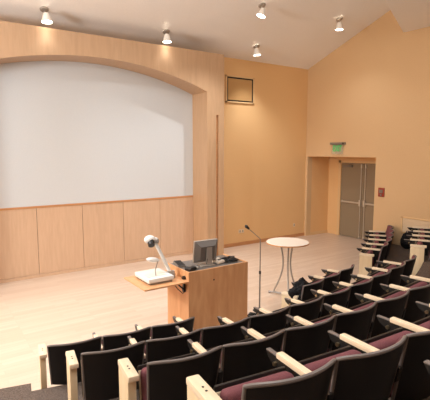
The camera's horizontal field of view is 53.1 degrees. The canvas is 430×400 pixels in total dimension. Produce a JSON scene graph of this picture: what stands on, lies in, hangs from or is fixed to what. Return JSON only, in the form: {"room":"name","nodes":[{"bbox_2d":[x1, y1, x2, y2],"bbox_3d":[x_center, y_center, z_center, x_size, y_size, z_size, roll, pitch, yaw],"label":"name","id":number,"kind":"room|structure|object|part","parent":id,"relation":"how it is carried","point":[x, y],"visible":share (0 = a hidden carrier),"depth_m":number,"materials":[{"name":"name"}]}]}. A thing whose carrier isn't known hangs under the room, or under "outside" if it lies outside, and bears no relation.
{"room":"lecture hall","nodes":[
{"label":"lecture hall","id":0,"kind":"room"},
{"bbox_2d":[0,21,223,255],"bbox_3d":[-2.625,-0.899,9.467,6.410,5.100,0.730,-5,8,-34],"label":"arch","id":1,"kind":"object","parent":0,"point":[200,74],"depth_m":10.11,"materials":[{"name":"brown wood"}]},
{"bbox_2d":[216,115,217,237],"bbox_3d":[-0.158,-0.362,11.253,0.075,3.620,0.680,-5,8,-34],"label":"trim","id":2,"kind":"structure","parent":1,"relation":"attached to","point":[216,115],"depth_m":10.95,"materials":[{"name":"brown wood"}]},
{"bbox_2d":[0,233,365,390],"bbox_3d":[1.167,2.383,4.184,16.700,0.200,14.700,-5,8,-34],"label":"floor","id":3,"kind":"structure","parent":0,"point":[65,308],"depth_m":7.96,"materials":[{"name":"brown wood"}]},
{"bbox_2d":[38,332,102,388],"bbox_3d":[-1.566,1.813,4.701,0.647,0.812,0.680,-3,7,-24],"label":"seat","id":4,"kind":"object","parent":3,"relation":"on","point":[56,352],"visible":0.73,"depth_m":4.43,"materials":[{"name":"grey plastic"}]},
{"bbox_3d":[-1.867,1.933,4.678,0.060,0.580,0.250,-3,7,-24],"label":"panel","id":5,"kind":"part","parent":4,"relation":"part of","materials":[{"name":"brown wood"}]},
{"bbox_2d":[102,324,150,350],"bbox_3d":[-1.056,1.785,4.949,0.576,0.812,0.680,-3,7,-27],"label":"seat","id":6,"kind":"object","parent":3,"relation":"on","point":[113,341],"visible":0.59,"depth_m":4.60,"materials":[{"name":"grey plastic"}]},
{"bbox_2d":[150,316,194,338],"bbox_3d":[-0.590,1.755,5.207,0.576,0.812,0.680,-4,8,-30],"label":"seat","id":7,"kind":"object","parent":3,"relation":"on","point":[164,330],"visible":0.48,"depth_m":4.86,"materials":[{"name":"grey plastic"}]},
{"bbox_2d":[124,253,247,330],"bbox_3d":[-0.383,1.489,6.245,1.690,1.100,0.680,-5,8,-34],"label":"lectern","id":8,"kind":"object","parent":3,"relation":"on","point":[221,290],"visible":0.76,"depth_m":6.12,"materials":[{"name":"brown wood"}]},
{"bbox_2d":[135,235,174,284],"bbox_3d":[-0.794,0.783,5.894,0.480,0.614,0.460,-5,8,-34],"label":"camera","id":9,"kind":"object","parent":8,"relation":"on","point":[157,275],"visible":1,"depth_m":5.82,"materials":[{"name":"white plastic"}]},
{"bbox_3d":[-0.723,0.797,5.956,0.262,0.490,0.047,-1,7,-7],"label":"camera arm","id":10,"kind":"part","parent":9,"relation":"part of","materials":[{"name":"white plastic"}]},
{"bbox_2d":[124,270,188,291],"bbox_3d":[-0.809,1.100,5.908,0.660,0.020,0.680,-4,8,-34],"label":"shelf","id":11,"kind":"object","parent":8,"relation":"attached to","point":[178,280],"depth_m":5.77,"materials":[{"name":"brown wood"}]},
{"bbox_2d":[173,260,185,266],"bbox_3d":[-0.520,0.931,6.293,0.120,0.029,0.300,-2,7,-19],"label":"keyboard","id":12,"kind":"object","parent":8,"relation":"on","point":[178,263],"visible":1,"depth_m":6.25,"materials":[{"name":"plastic"}]},
{"bbox_2d":[185,265,196,270],"bbox_3d":[-0.340,0.950,5.993,0.120,0.054,0.130,5,8,38],"label":"control box","id":13,"kind":"object","parent":8,"relation":"on","point":[187,268],"visible":1,"depth_m":5.95,"materials":[{"name":"black plastic"}]},
{"bbox_2d":[192,238,217,266],"bbox_3d":[-0.129,0.764,6.250,0.385,0.375,0.170,-4,8,-30],"label":"computer monitor","id":14,"kind":"object","parent":8,"relation":"on","point":[203,250],"visible":1,"depth_m":6.20,"materials":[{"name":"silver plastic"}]},
{"bbox_2d":[212,257,224,263],"bbox_3d":[0.042,0.896,6.407,0.160,0.076,0.156,6,9,44],"label":"phone","id":15,"kind":"object","parent":8,"relation":"on","point":[217,260],"visible":0.99,"depth_m":6.36,"materials":[{"name":"beige plastic"}]},
{"bbox_2d":[221,256,238,261],"bbox_3d":[0.212,0.883,6.512,0.299,0.066,0.223,-5,8,-34],"label":"coiled cable","id":16,"kind":"object","parent":8,"relation":"on","point":[228,258],"visible":0.87,"depth_m":6.44,"materials":[{"name":"black plastic"}]},
{"bbox_2d":[247,312,256,316],"bbox_3d":[0.519,1.815,7.063,0.155,0.266,0.601,5,8,37],"label":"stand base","id":17,"kind":"object","parent":3,"relation":"on","point":[250,313],"visible":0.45,"depth_m":7.17,"materials":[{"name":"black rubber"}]},
{"bbox_2d":[245,225,260,311],"bbox_3d":[0.702,1.161,7.287,0.390,1.510,0.230,-5,8,-34],"label":"microphone stand","id":18,"kind":"object","parent":3,"relation":"on","point":[246,226],"visible":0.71,"depth_m":7.33,"materials":[{"name":"black metal"}]},
{"bbox_2d":[266,237,308,293],"bbox_3d":[1.356,1.298,8.105,0.798,1.050,0.798,-5,8,-34],"label":"bar table","id":19,"kind":"object","parent":3,"relation":"on","point":[286,242],"visible":0.89,"depth_m":8.04,"materials":[{"name":"beige laminate"}]},
{"bbox_3d":[1.207,1.294,8.191,0.217,0.993,0.032,4,8,30],"label":"leg","id":20,"kind":"part","parent":19,"relation":"part of","materials":[{"name":"silver metal"}]},
{"bbox_3d":[1.356,1.324,7.934,0.033,0.992,0.217,0,7,0],"label":"leg","id":21,"kind":"part","parent":19,"relation":"part of","materials":[{"name":"silver metal"}]},
{"bbox_3d":[1.506,1.294,8.191,0.217,0.992,0.033,-4,8,-30],"label":"leg","id":22,"kind":"part","parent":19,"relation":"part of","materials":[{"name":"silver metal"}]},
{"bbox_2d":[281,278,323,307],"bbox_3d":[1.301,1.587,6.645,0.602,0.812,0.680,-6,9,-44],"label":"seat","id":23,"kind":"object","parent":3,"relation":"on","point":[306,294],"visible":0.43,"depth_m":6.33,"materials":[{"name":"grey plastic"}]},
{"bbox_3d":[1.115,1.724,6.469,0.060,0.580,0.250,-6,9,-44],"label":"panel","id":24,"kind":"part","parent":23,"relation":"part of","materials":[{"name":"brown wood"}]},
{"bbox_2d":[288,277,310,301],"bbox_3d":[1.306,1.383,6.464,0.491,0.438,0.284,-6,9,-44],"label":"jacket","id":25,"kind":"object","parent":23,"relation":"on","point":[296,289],"visible":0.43,"depth_m":6.34,"materials":[{"name":"black fabric"}]},
{"bbox_2d":[308,271,340,291],"bbox_3d":[1.682,1.542,7.033,0.680,0.812,0.576,6,9,42],"label":"seat","id":26,"kind":"object","parent":3,"relation":"on","point":[327,286],"visible":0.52,"depth_m":6.73,"materials":[{"name":"grey plastic"}]},
{"bbox_2d":[321,264,354,288],"bbox_3d":[2.034,1.496,7.431,0.680,0.812,0.576,6,9,40],"label":"seat","id":27,"kind":"object","parent":3,"relation":"on","point":[345,276],"visible":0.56,"depth_m":7.17,"materials":[{"name":"grey plastic"}]},
{"bbox_2d":[357,242,388,274],"bbox_3d":[3.298,1.298,9.130,0.680,0.812,0.642,3,7,28],"label":"seat","id":28,"kind":"object","parent":3,"relation":"on","point":[368,257],"visible":0.78,"depth_m":8.91,"materials":[{"name":"grey wood"}]},
{"bbox_3d":[3.118,1.440,8.916,0.250,0.580,0.060,3,7,28],"label":"panel","id":29,"kind":"part","parent":28,"relation":"part of","materials":[{"name":"brown wood"}]},
{"bbox_2d":[367,250,373,266],"bbox_3d":[3.296,1.278,9.148,0.139,0.365,0.452,3,7,28],"label":"seat cushion","id":30,"kind":"object","parent":28,"relation":"on","point":[368,251],"depth_m":9.18,"materials":[{"name":"wood"}]},
{"bbox_2d":[361,237,391,259],"bbox_3d":[3.584,1.240,9.635,0.680,0.812,0.576,3,7,24],"label":"seat","id":31,"kind":"object","parent":3,"relation":"on","point":[389,239],"visible":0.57,"depth_m":9.73,"materials":[{"name":"grey"}]},
{"bbox_2d":[363,233,393,254],"bbox_3d":[3.829,1.183,10.127,0.680,0.812,0.576,3,7,21],"label":"seat","id":32,"kind":"object","parent":3,"relation":"on","point":[369,240],"visible":0.41,"depth_m":10.29,"materials":[{"name":"grey"}]},
{"bbox_2d":[364,225,392,235],"bbox_3d":[4.240,1.063,11.151,0.680,0.812,0.576,2,7,15],"label":"seat","id":33,"kind":"object","parent":3,"relation":"on","point":[388,226],"visible":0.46,"depth_m":11.32,"materials":[{"name":"grey wood"}]},
{"bbox_2d":[365,229,393,239],"bbox_3d":[4.048,1.124,10.632,0.680,0.812,0.576,2,7,18],"label":"seat","id":34,"kind":"object","parent":3,"relation":"on","point":[374,236],"visible":0.41,"depth_m":10.80,"materials":[{"name":"grey wood"}]},
{"bbox_2d":[0,0,389,68],"bbox_3d":[0.615,-4.161,3.166,15.500,2.726,14.500,-5,8,-34],"label":"ceiling","id":35,"kind":"structure","parent":0,"point":[292,33],"depth_m":10.02,"materials":[{"name":"paint"}]},
{"bbox_2d":[40,6,52,23],"bbox_3d":[-3.257,-3.555,8.260,0.208,0.341,0.392,-5,8,-34],"label":"ceiling spotlight","id":36,"kind":"object","parent":35,"relation":"hanging from","point":[46,19],"visible":1,"depth_m":8.19,"materials":[{"name":"silver metal"}]},
{"bbox_3d":[-3.204,-3.474,8.192,0.208,0.196,0.206,-4,8,-34],"label":"lamp shade","id":37,"kind":"part","parent":36,"relation":"part of","materials":[{"name":"white metal"}]},
{"bbox_2d":[163,29,171,43],"bbox_3d":[-1.089,-3.718,9.762,0.206,0.334,0.434,-1,7,-7],"label":"ceiling spotlight","id":38,"kind":"object","parent":35,"relation":"hanging from","point":[166,40],"visible":1,"depth_m":9.65,"materials":[{"name":"silver metal"}]},
{"bbox_3d":[-1.075,-3.635,9.658,0.207,0.194,0.206,-4,8,-34],"label":"lamp shade","id":39,"kind":"part","parent":38,"relation":"part of","materials":[{"name":"white metal"}]},
{"bbox_2d":[253,45,260,55],"bbox_3d":[1.098,-3.932,11.294,0.229,0.285,0.263,-5,8,-34],"label":"ceiling spotlight","id":40,"kind":"object","parent":35,"relation":"hanging from","point":[256,50],"visible":1,"depth_m":11.23,"materials":[{"name":"silver metal"}]},
{"bbox_3d":[1.105,-3.883,11.271,0.207,0.194,0.207,-4,8,-34],"label":"lamp shade","id":41,"kind":"part","parent":40,"relation":"part of","materials":[{"name":"white metal"}]},
{"bbox_2d":[256,3,265,18],"bbox_3d":[1.025,-4.211,9.560,0.199,0.347,0.347,1,7,8],"label":"ceiling spotlight","id":42,"kind":"object","parent":35,"relation":"hanging from","point":[261,14],"visible":1,"depth_m":9.50,"materials":[{"name":"silver metal"}]},
{"bbox_3d":[1.015,-4.137,9.499,0.200,0.214,0.207,-4,8,-34],"label":"lamp shade","id":43,"kind":"part","parent":42,"relation":"part of","materials":[{"name":"white"}]},
{"bbox_2d":[335,17,343,30],"bbox_3d":[3.115,-4.427,10.797,0.207,0.325,0.282,0,7,0],"label":"ceiling spotlight","id":44,"kind":"object","parent":35,"relation":"hanging from","point":[339,27],"visible":1,"depth_m":10.75,"materials":[{"name":"silver metal"}]},
{"bbox_3d":[3.115,-4.352,10.768,0.208,0.182,0.208,-4,8,-34],"label":"lamp shade","id":45,"kind":"part","parent":44,"relation":"part of","materials":[{"name":"white metal"}]},
{"bbox_2d":[0,244,429,399],"bbox_3d":[0.969,1.162,3.256,15.083,2.440,12.085,-5,8,-34],"label":"floor","id":46,"kind":"structure","parent":0,"point":[397,253],"depth_m":4.42,"materials":[{"name":"carpet"}]},
{"bbox_2d":[66,336,146,399],"bbox_3d":[-0.978,1.601,3.889,0.647,0.812,0.680,-3,7,-25],"label":"seat","id":47,"kind":"object","parent":46,"relation":"on","point":[99,369],"visible":0.78,"depth_m":3.62,"materials":[{"name":"grey plastic"}]},
{"bbox_3d":[-1.278,1.721,3.861,0.060,0.580,0.250,-3,7,-25],"label":"panel","id":48,"kind":"part","parent":47,"relation":"part of","materials":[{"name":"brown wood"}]},
{"bbox_2d":[118,339,222,399],"bbox_3d":[-0.324,1.384,3.114,0.647,0.812,0.680,-3,7,-27],"label":"seat","id":49,"kind":"object","parent":46,"relation":"on","point":[165,379],"visible":0.91,"depth_m":2.85,"materials":[{"name":"grey plastic"}]},
{"bbox_3d":[-0.623,1.504,3.080,0.060,0.580,0.250,-3,7,-27],"label":"panel","id":50,"kind":"part","parent":49,"relation":"part of","materials":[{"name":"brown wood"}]},
{"bbox_2d":[140,367,146,399],"bbox_3d":[-0.311,1.363,3.131,0.452,0.365,0.139,-3,7,-27],"label":"seat cushion","id":51,"kind":"object","parent":49,"relation":"on","point":[143,370],"depth_m":3.01,"materials":[{"name":"fabric"}]},
{"bbox_2d":[144,326,201,361],"bbox_3d":[-0.471,1.571,4.146,0.576,0.812,0.680,-4,8,-28],"label":"seat","id":52,"kind":"object","parent":46,"relation":"on","point":[162,348],"visible":0.47,"depth_m":3.81,"materials":[{"name":"grey plastic"}]},
{"bbox_2d":[200,316,249,348],"bbox_3d":[-0.008,1.540,4.411,0.576,0.812,0.680,-4,8,-31],"label":"seat","id":53,"kind":"object","parent":46,"relation":"on","point":[229,331],"visible":0.49,"depth_m":4.07,"materials":[{"name":"grey plastic"}]},
{"bbox_2d":[206,326,284,383],"bbox_3d":[0.179,1.353,3.382,0.576,0.812,0.680,-4,8,-29],"label":"seat","id":54,"kind":"object","parent":46,"relation":"on","point":[249,356],"visible":0.54,"depth_m":3.06,"materials":[{"name":"grey plastic"}]},
{"bbox_2d":[186,347,335,399],"bbox_3d":[0.231,1.172,2.293,0.647,0.812,0.680,-3,7,-27],"label":"seat","id":55,"kind":"object","parent":46,"relation":"on","point":[289,379],"visible":1,"depth_m":2.15,"materials":[{"name":"grey plastic"}]},
{"bbox_3d":[-0.068,1.293,2.256,0.060,0.580,0.250,-3,7,-27],"label":"panel","id":56,"kind":"part","parent":55,"relation":"part of","materials":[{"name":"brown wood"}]},
{"bbox_2d":[220,371,293,399],"bbox_3d":[0.243,1.152,2.310,0.452,0.365,0.139,-3,7,-27],"label":"seat cushion","id":57,"kind":"object","parent":55,"relation":"on","point":[231,390],"depth_m":2.31,"materials":[{"name":"fabric"}]},
{"bbox_2d":[236,306,289,334],"bbox_3d":[0.442,1.507,4.697,0.576,0.812,0.680,-4,8,-34],"label":"seat","id":58,"kind":"object","parent":46,"relation":"on","point":[266,321],"visible":0.49,"depth_m":4.38,"materials":[{"name":"grey plastic"}]},
{"bbox_2d":[272,295,323,326],"bbox_3d":[0.878,1.471,5.004,0.576,0.812,0.680,-5,8,-36],"label":"seat","id":59,"kind":"object","parent":46,"relation":"on","point":[309,311],"visible":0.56,"depth_m":4.70,"materials":[{"name":"grey plastic"}]},
{"bbox_2d":[263,314,335,361],"bbox_3d":[0.639,1.321,3.655,0.576,0.812,0.680,-4,8,-32],"label":"seat","id":60,"kind":"object","parent":46,"relation":"on","point":[305,339],"visible":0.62,"depth_m":3.34,"materials":[{"name":"grey plastic"}]},
{"bbox_2d":[303,286,350,316],"bbox_3d":[1.298,1.433,5.332,0.576,0.812,0.680,-5,9,-39],"label":"seat","id":61,"kind":"object","parent":46,"relation":"on","point":[340,298],"visible":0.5,"depth_m":5.02,"materials":[{"name":"grey plastic"}]},
{"bbox_2d":[310,302,376,351],"bbox_3d":[1.086,1.287,3.947,0.576,0.812,0.680,-5,8,-34],"label":"seat","id":62,"kind":"object","parent":46,"relation":"on","point":[357,324],"visible":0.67,"depth_m":3.64,"materials":[{"name":"grey plastic"}]},
{"bbox_2d":[329,277,372,308],"bbox_3d":[1.702,1.393,5.680,0.576,0.812,0.680,-6,9,-42],"label":"seat","id":63,"kind":"object","parent":46,"relation":"on","point":[362,288],"visible":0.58,"depth_m":5.36,"materials":[{"name":"grey plastic"}]},
{"bbox_2d":[298,330,406,399],"bbox_3d":[0.732,1.141,2.566,0.576,0.812,0.680,-4,8,-30],"label":"seat","id":64,"kind":"object","parent":46,"relation":"on","point":[362,371],"visible":0.88,"depth_m":2.26,"materials":[{"name":"grey plastic"}]},
{"bbox_2d":[303,349,361,389],"bbox_3d":[0.713,1.122,2.566,0.452,0.365,0.139,-4,8,-30],"label":"seat cushion","id":65,"kind":"object","parent":64,"relation":"on","point":[312,364],"depth_m":2.58,"materials":[{"name":"fabric"}]},
{"bbox_2d":[350,269,391,296],"bbox_3d":[2.088,1.350,6.046,0.576,0.812,0.680,-7,9,-45],"label":"seat","id":66,"kind":"object","parent":46,"relation":"on","point":[376,290],"visible":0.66,"depth_m":5.75,"materials":[{"name":"grey plastic"}]},
{"bbox_2d":[348,290,409,338],"bbox_3d":[1.519,1.251,4.259,0.576,0.812,0.680,-5,8,-37],"label":"seat","id":67,"kind":"object","parent":46,"relation":"on","point":[392,307],"visible":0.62,"depth_m":3.95,"materials":[{"name":"grey plastic"}]},
{"bbox_2d":[353,302,372,310],"bbox_3d":[1.500,1.233,4.257,0.452,0.365,0.139,-5,8,-37],"label":"seat cushion","id":68,"kind":"object","parent":67,"relation":"on","point":[364,305],"depth_m":4.27,"materials":[{"name":"fabric"}]},
{"bbox_2d":[365,262,405,293],"bbox_3d":[2.457,1.305,6.431,0.680,0.812,0.576,6,9,42],"label":"seat","id":69,"kind":"object","parent":46,"relation":"on","point":[395,278],"visible":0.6,"depth_m":6.17,"materials":[{"name":"grey plastic"}]},
{"bbox_2d":[372,271,384,276],"bbox_3d":[2.438,1.288,6.425,0.139,0.365,0.452,6,9,42],"label":"seat cushion","id":70,"kind":"object","parent":69,"relation":"on","point":[376,273],"depth_m":6.49,"materials":[{"name":"fabric"}]},
{"bbox_2d":[363,315,429,399],"bbox_3d":[1.191,1.109,2.841,0.576,0.812,0.680,-4,8,-32],"label":"seat","id":71,"kind":"object","parent":46,"relation":"on","point":[414,382],"visible":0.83,"depth_m":2.55,"materials":[{"name":"grey plastic"}]},
{"bbox_2d":[369,331,412,397],"bbox_3d":[1.171,1.090,2.841,0.452,0.365,0.139,-4,8,-32],"label":"seat cushion","id":72,"kind":"object","parent":71,"relation":"on","point":[383,341],"depth_m":2.82,"materials":[{"name":"plastic"}]},
{"bbox_2d":[376,255,416,286],"bbox_3d":[2.806,1.259,6.832,0.680,0.812,0.576,5,9,39],"label":"seat","id":73,"kind":"object","parent":46,"relation":"on","point":[409,265],"visible":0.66,"depth_m":6.60,"materials":[{"name":"grey"}]},
{"bbox_2d":[385,264,396,269],"bbox_3d":[2.788,1.241,6.825,0.139,0.365,0.452,5,9,39],"label":"seat cushion","id":74,"kind":"object","parent":73,"relation":"on","point":[389,266],"depth_m":6.88,"materials":[{"name":"fabric"}]},
{"bbox_2d":[380,282,429,322],"bbox_3d":[1.939,1.212,4.590,0.576,0.812,0.680,-5,9,-39],"label":"seat","id":75,"kind":"object","parent":46,"relation":"on","point":[413,313],"visible":0.53,"depth_m":4.28,"materials":[{"name":"grey plastic"}]},
{"bbox_2d":[383,291,403,298],"bbox_3d":[1.919,1.194,4.587,0.452,0.365,0.139,-5,9,-39],"label":"seat cushion","id":76,"kind":"object","parent":75,"relation":"on","point":[393,294],"depth_m":4.61,"materials":[{"name":"fabric"}]},
{"bbox_2d":[400,231,410,248],"bbox_3d":[4.788,0.986,10.707,0.329,0.458,0.229,0,7,0],"label":"backpack","id":77,"kind":"object","parent":46,"relation":"on","point":[405,245],"visible":0.62,"depth_m":10.65,"materials":[{"name":"black fabric"}]},
{"bbox_2d":[400,275,429,317],"bbox_3d":[2.343,1.172,4.939,0.576,0.812,0.680,-6,9,-42],"label":"seat","id":78,"kind":"object","parent":46,"relation":"on","point":[413,281],"visible":0.35,"depth_m":5.10,"materials":[{"name":"grey wood"}]},
{"bbox_2d":[408,281,427,287],"bbox_3d":[2.324,1.154,4.935,0.452,0.365,0.139,-6,9,-42],"label":"seat cushion","id":79,"kind":"object","parent":78,"relation":"on","point":[415,284],"depth_m":4.98,"materials":[{"name":"fabric"}]},
{"bbox_2d":[404,238,429,274],"bbox_3d":[4.097,1.057,8.564,0.680,0.812,0.642,4,8,28],"label":"seat","id":80,"kind":"object","parent":46,"relation":"on","point":[418,247],"visible":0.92,"depth_m":8.34,"materials":[{"name":"grey wood"}]},
{"bbox_3d":[3.916,1.198,8.351,0.250,0.580,0.060,4,8,28],"label":"panel","id":81,"kind":"part","parent":80,"relation":"part of","materials":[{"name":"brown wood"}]},
{"bbox_2d":[407,234,429,239],"bbox_3d":[4.382,1.000,9.051,0.680,0.812,0.576,3,7,25],"label":"seat","id":82,"kind":"object","parent":46,"relation":"on","point":[413,236],"visible":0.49,"depth_m":9.25,"materials":[{"name":"grey wood"}]},
{"bbox_2d":[407,226,429,230],"bbox_3d":[4.855,0.889,10.008,0.680,0.812,0.576,2,7,20],"label":"seat","id":83,"kind":"object","parent":46,"relation":"on","point":[414,227],"visible":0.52,"depth_m":10.21,"materials":[{"name":"grey wood"}]},
{"bbox_2d":[408,230,429,234],"bbox_3d":[4.630,0.946,9.524,0.680,0.812,0.576,3,7,23],"label":"seat","id":84,"kind":"object","parent":46,"relation":"on","point":[417,232],"visible":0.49,"depth_m":9.73,"materials":[{"name":"grey wood"}]},
{"bbox_2d":[413,301,429,329],"bbox_3d":[1.638,1.074,3.135,0.576,0.812,0.680,-5,8,-34],"label":"seat","id":85,"kind":"object","parent":46,"relation":"on","point":[425,322],"visible":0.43,"depth_m":3.20,"materials":[{"name":"grey plastic"}]},
{"bbox_2d":[418,321,429,329],"bbox_3d":[1.619,1.056,3.134,0.452,0.365,0.139,-5,8,-34],"label":"seat cushion","id":86,"kind":"object","parent":85,"relation":"on","point":[426,324],"depth_m":3.06,"materials":[{"name":"fabric"}]},
{"bbox_2d":[424,360,429,373],"bbox_3d":[1.346,0.924,1.786,0.607,0.812,0.680,-4,8,-30],"label":"seat","id":87,"kind":"object","parent":46,"relation":"on","point":[426,362],"visible":1,"depth_m":1.89,"materials":[{"name":"grey"}]},
{"bbox_2d":[224,57,307,243],"bbox_3d":[-2.916,-1.091,9.812,16.700,5.400,0.200,-5,8,-34],"label":"wall","id":88,"kind":"structure","parent":0,"point":[265,139],"depth_m":12.68,"materials":[{"name":"beige paint"}]},
{"bbox_2d":[0,208,38,279],"bbox_3d":[-4.228,0.921,9.006,0.970,1.450,0.030,-5,8,-34],"label":"wall panel","id":89,"kind":"object","parent":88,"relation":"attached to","point":[19,257],"visible":1,"depth_m":9.05,"materials":[{"name":"brown wood"}]},
{"bbox_2d":[36,205,83,273],"bbox_3d":[-3.419,0.857,9.553,0.970,1.450,0.030,-5,8,-34],"label":"wall panel","id":90,"kind":"object","parent":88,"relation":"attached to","point":[60,228],"visible":1,"depth_m":9.53,"materials":[{"name":"brown wood"}]},
{"bbox_2d":[0,61,192,210],"bbox_3d":[-2.812,-1.469,9.690,5.385,3.140,0.045,-5,8,-34],"label":"projection screen","id":91,"kind":"object","parent":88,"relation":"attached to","point":[72,133],"visible":1,"depth_m":9.66,"materials":[{"name":"white fabric"}]},
{"bbox_3d":[-2.812,0.070,9.869,5.385,0.042,0.045,-4,8,-34],"label":"rail","id":92,"kind":"part","parent":91,"relation":"part of","materials":[{"name":"brown wood"}]},
{"bbox_2d":[0,251,192,283],"bbox_3d":[-2.812,1.568,10.043,5.385,0.065,0.045,-5,8,-34],"label":"baseboard","id":93,"kind":"structure","parent":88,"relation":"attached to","point":[187,252],"depth_m":9.89,"materials":[{"name":"brown wood"}]},
{"bbox_2d":[82,202,123,266],"bbox_3d":[-2.611,0.794,10.100,0.970,1.450,0.030,-5,8,-34],"label":"wall panel","id":94,"kind":"object","parent":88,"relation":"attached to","point":[103,231],"visible":1,"depth_m":10.07,"materials":[{"name":"brown wood"}]},
{"bbox_2d":[123,199,159,260],"bbox_3d":[-1.803,0.730,10.647,0.970,1.450,0.030,-5,8,-34],"label":"wall panel","id":95,"kind":"object","parent":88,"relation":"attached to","point":[141,219],"visible":0.89,"depth_m":10.60,"materials":[{"name":"brown wood"}]},
{"bbox_2d":[160,197,192,254],"bbox_3d":[-0.995,0.667,11.194,0.970,1.450,0.030,-5,8,-34],"label":"wall panel","id":96,"kind":"object","parent":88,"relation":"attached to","point":[176,214],"visible":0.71,"depth_m":11.17,"materials":[{"name":"brown wood"}]},
{"bbox_2d":[225,75,254,103],"bbox_3d":[0.693,-3.051,11.920,1.013,0.731,0.030,-5,8,-34],"label":"wall speaker","id":97,"kind":"object","parent":88,"relation":"attached to","point":[238,89],"visible":1,"depth_m":11.89,"materials":[{"name":"brown paint"}]},
{"bbox_2d":[224,233,303,247],"bbox_3d":[1.357,1.221,12.878,3.710,0.100,0.020,-5,8,-34],"label":"baseboard","id":98,"kind":"structure","parent":88,"relation":"attached to","point":[297,234],"depth_m":12.76,"materials":[{"name":"brown wood"}]},
{"bbox_2d":[310,156,375,233],"bbox_3d":[4.208,-0.086,13.080,1.000,2.650,2.650,-5,8,-34],"label":"wall","id":99,"kind":"structure","parent":0,"point":[324,187],"depth_m":14.06,"materials":[{"name":"beige paint"}]},
{"bbox_2d":[310,230,326,234],"bbox_3d":[3.429,1.069,14.187,0.800,0.100,0.015,-5,8,-34],"label":"baseboard","id":100,"kind":"structure","parent":99,"relation":"attached to","point":[321,231],"depth_m":14.17,"materials":[{"name":"brown paint"}]},
{"bbox_2d":[336,160,375,238],"bbox_3d":[4.510,0.022,13.148,0.160,2.420,1.900,-5,8,-34],"label":"double door","id":101,"kind":"structure","parent":99,"relation":"in","point":[356,179],"depth_m":13.37,"materials":[{"name":"brown paint"}]},
{"bbox_3d":[4.467,0.054,13.213,0.042,2.300,0.040,-4,8,-34],"label":"latch rod","id":102,"kind":"part","parent":101,"relation":"part of","materials":[{"name":"silver metal"}]},
{"bbox_3d":[4.552,0.069,13.090,0.042,2.300,0.040,-4,8,-34],"label":"latch rod","id":103,"kind":"part","parent":101,"relation":"part of","materials":[{"name":"silver metal"}]},
{"bbox_2d":[304,10,429,244],"bbox_3d":[6.993,-2.039,7.667,0.200,7.780,14.300,-5,8,-34],"label":"wall","id":104,"kind":"structure","parent":0,"point":[371,94],"depth_m":11.32,"materials":[{"name":"beige paint"}]},
{"bbox_2d":[330,142,345,153],"bbox_3d":[3.571,-1.508,12.532,0.082,0.340,0.520,-5,8,-34],"label":"exit sign","id":105,"kind":"object","parent":104,"relation":"attached to","point":[337,147],"visible":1,"depth_m":12.51,"materials":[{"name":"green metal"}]},
{"bbox_3d":[3.571,-1.473,12.536,0.010,0.270,0.400,-4,8,-34],"label":"sign panel","id":106,"kind":"part","parent":105,"relation":"part of","materials":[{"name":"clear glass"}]},
{"bbox_2d":[378,188,384,196],"bbox_3d":[4.423,-0.204,11.453,0.050,0.240,0.180,-5,8,-34],"label":"fire alarm","id":107,"kind":"object","parent":104,"relation":"attached to","point":[381,191],"visible":1,"depth_m":11.44,"materials":[{"name":"red plastic"}]},
{"bbox_2d":[385,0,404,31],"bbox_3d":[3.619,-4.028,8.843,0.050,0.160,4.219,4,8,30],"label":"trim","id":108,"kind":"structure","parent":104,"relation":"attached to","point":[387,2],"depth_m":9.33,"materials":[{"name":"paint"}]},
{"bbox_2d":[401,216,429,232],"bbox_3d":[5.098,0.682,10.582,0.025,0.420,1.120,-5,8,-34],"label":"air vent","id":109,"kind":"object","parent":104,"relation":"in","point":[406,222],"visible":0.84,"depth_m":10.80,"materials":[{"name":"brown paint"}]},
{"bbox_2d":[387,0,429,31],"bbox_3d":[4.532,-4.281,7.466,3.801,1.000,4.970,-5,8,-34],"label":"ceiling","id":110,"kind":"structure","parent":0,"point":[412,15],"depth_m":9.10,"materials":[{"name":"paint"}]}
]}

